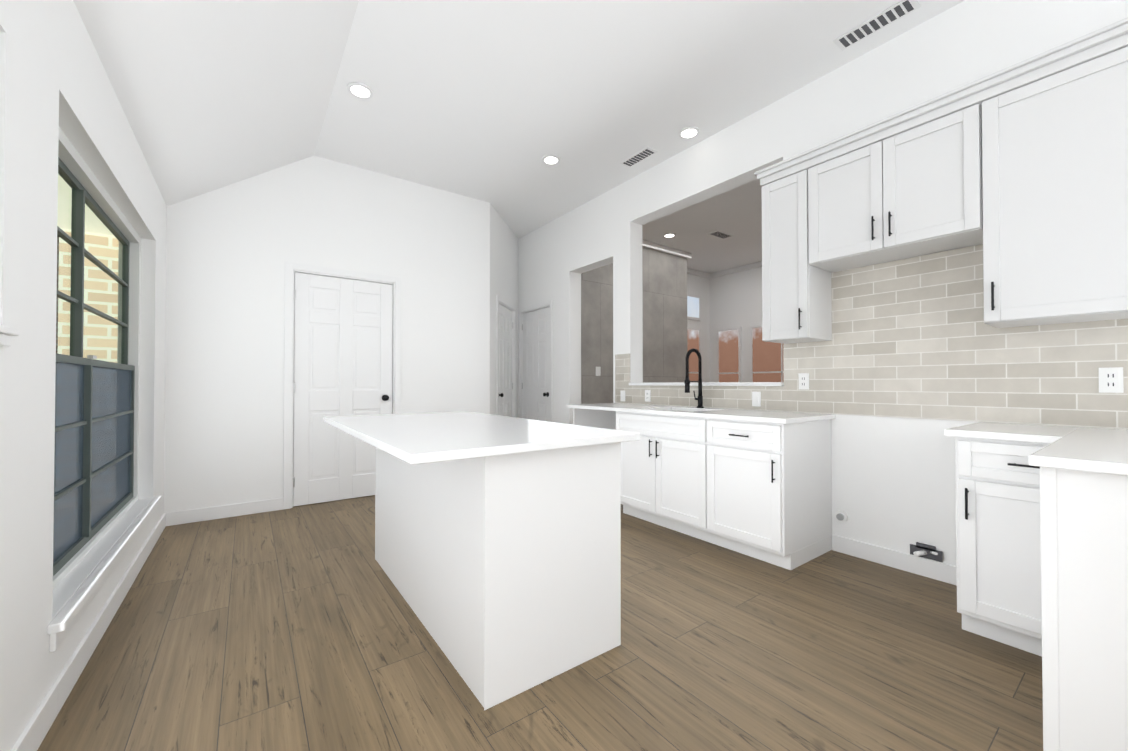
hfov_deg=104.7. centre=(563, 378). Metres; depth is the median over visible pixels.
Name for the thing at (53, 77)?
wall
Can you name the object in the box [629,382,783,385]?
sill ledge
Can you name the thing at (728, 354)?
window
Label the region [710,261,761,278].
crown molding
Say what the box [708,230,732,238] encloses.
ceiling vent
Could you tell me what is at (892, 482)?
wall
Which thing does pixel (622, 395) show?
light switch
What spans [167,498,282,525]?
baseboard
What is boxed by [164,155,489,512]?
wall
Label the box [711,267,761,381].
wall
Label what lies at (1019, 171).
upper cabinet
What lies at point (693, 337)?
window
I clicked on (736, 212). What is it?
ceiling
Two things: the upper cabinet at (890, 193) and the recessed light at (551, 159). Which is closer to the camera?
the upper cabinet at (890, 193)
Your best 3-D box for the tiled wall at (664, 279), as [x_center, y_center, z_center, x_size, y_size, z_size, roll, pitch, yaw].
[0.877,-0.385,6.358,2.138,3.148,0.588,0,-1,-36]
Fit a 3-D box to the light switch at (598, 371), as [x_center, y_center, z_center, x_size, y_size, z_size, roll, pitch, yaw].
[0.447,-0.099,5.670,0.080,0.120,0.011,0,-1,-36]
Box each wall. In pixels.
[0,0,166,750]
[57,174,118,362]
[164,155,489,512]
[490,203,517,417]
[518,0,1127,565]
[581,247,686,403]
[687,274,710,381]
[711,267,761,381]
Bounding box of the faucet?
[684,348,703,407]
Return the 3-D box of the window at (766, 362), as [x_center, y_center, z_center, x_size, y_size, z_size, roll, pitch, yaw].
[3.479,-0.110,6.945,0.028,1.600,1.090,0,-1,-36]
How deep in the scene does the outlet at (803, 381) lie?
3.08 m
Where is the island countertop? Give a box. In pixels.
[323,411,639,466]
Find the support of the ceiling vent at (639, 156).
in the ceiling at (493, 102)
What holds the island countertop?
on the kitchen island
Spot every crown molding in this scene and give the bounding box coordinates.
[642,240,691,259]
[687,268,710,278]
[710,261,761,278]
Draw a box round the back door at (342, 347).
[293,272,392,506]
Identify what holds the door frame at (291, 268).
attached to the wall at (231, 249)
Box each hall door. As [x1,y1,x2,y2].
[499,304,512,416]
[522,307,548,421]
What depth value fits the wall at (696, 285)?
7.96 m
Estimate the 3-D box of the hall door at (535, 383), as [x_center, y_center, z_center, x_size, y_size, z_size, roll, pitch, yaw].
[-0.403,0.115,5.988,0.106,2.128,0.733,0,-1,-36]
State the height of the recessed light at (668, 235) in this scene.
0.012 m
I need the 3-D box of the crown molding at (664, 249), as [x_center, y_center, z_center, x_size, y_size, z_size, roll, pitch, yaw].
[1.083,-1.917,6.136,2.186,0.087,0.060,0,-1,-36]
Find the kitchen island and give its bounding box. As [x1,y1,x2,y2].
[375,443,620,709]
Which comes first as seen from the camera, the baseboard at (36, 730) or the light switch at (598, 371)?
the baseboard at (36, 730)
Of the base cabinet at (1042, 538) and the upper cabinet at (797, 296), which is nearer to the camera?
the base cabinet at (1042, 538)
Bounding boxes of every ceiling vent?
[620,147,657,167]
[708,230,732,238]
[833,0,920,50]
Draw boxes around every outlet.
[645,390,650,401]
[798,373,808,389]
[834,510,847,522]
[1099,367,1123,392]
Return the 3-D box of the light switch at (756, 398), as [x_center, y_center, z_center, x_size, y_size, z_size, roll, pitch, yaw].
[1.487,0.156,3.365,0.010,0.115,0.070,0,-1,-36]
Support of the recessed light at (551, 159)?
in the ceiling at (493, 102)
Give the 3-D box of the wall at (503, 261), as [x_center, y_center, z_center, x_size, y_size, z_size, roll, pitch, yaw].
[-0.818,-0.437,5.788,0.120,3.240,1.407,0,-1,9]
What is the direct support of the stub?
attached to the wall at (892, 482)
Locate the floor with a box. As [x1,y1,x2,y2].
[37,495,1042,750]
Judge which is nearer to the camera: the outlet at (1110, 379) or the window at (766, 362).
the outlet at (1110, 379)
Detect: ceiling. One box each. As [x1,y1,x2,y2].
[73,0,963,238]
[642,179,761,273]
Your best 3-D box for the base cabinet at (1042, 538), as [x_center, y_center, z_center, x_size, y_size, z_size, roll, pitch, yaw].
[2.010,0.678,1.482,1.381,0.914,1.110,0,-1,-36]
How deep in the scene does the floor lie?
1.73 m
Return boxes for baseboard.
[11,513,166,750]
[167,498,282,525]
[832,534,956,585]
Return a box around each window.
[53,127,140,588]
[687,293,700,320]
[687,326,700,380]
[716,327,741,381]
[749,324,783,381]
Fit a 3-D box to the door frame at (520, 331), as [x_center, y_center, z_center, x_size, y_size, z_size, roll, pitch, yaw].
[-0.361,0.083,6.016,0.136,2.205,0.870,0,-1,-36]
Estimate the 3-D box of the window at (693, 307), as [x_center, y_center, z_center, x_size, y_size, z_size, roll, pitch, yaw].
[2.111,-1.277,7.610,0.890,0.450,0.028,0,-1,-36]
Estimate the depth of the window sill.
1.86 m
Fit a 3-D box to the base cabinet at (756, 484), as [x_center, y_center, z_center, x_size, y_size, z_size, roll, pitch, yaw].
[0.915,0.452,3.583,0.681,1.413,2.150,0,-1,-36]
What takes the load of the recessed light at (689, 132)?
in the ceiling at (493, 102)
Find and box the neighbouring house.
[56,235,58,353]
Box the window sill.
[47,496,161,651]
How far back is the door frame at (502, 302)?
5.92 m
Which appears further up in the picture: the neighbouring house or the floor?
the neighbouring house
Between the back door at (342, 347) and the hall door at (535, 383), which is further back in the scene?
the hall door at (535, 383)
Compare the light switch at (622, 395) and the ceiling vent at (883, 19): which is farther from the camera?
the light switch at (622, 395)
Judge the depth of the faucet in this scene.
3.66 m
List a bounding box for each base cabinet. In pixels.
[567,348,834,569]
[944,422,1127,750]
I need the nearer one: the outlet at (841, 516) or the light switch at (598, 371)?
the outlet at (841, 516)
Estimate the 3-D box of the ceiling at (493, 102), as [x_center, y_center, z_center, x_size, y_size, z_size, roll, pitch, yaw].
[-0.171,-1.796,2.297,4.350,0.840,7.950,0,-1,-36]
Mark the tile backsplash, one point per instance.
(916, 337)
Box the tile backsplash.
[615,244,1127,428]
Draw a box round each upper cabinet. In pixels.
[758,161,841,343]
[802,97,957,270]
[958,29,1127,327]
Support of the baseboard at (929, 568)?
attached to the wall at (892, 482)
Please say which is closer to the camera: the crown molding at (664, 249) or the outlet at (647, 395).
the outlet at (647, 395)
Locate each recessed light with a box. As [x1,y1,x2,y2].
[347,82,372,98]
[542,155,559,164]
[663,233,675,237]
[679,126,699,138]
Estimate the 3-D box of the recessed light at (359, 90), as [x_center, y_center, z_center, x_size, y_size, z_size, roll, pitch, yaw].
[-1.470,-2.079,3.142,0.170,0.012,0.170,0,-1,-36]
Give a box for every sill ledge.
[0,325,19,345]
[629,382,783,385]
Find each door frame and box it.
[283,261,401,509]
[496,295,515,416]
[518,300,551,421]
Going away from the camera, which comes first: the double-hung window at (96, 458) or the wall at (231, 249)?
the double-hung window at (96, 458)
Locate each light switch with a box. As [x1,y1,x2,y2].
[596,367,600,375]
[620,390,624,401]
[752,392,760,406]
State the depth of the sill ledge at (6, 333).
1.14 m
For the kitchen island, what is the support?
on the floor
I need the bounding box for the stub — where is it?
[910,542,942,561]

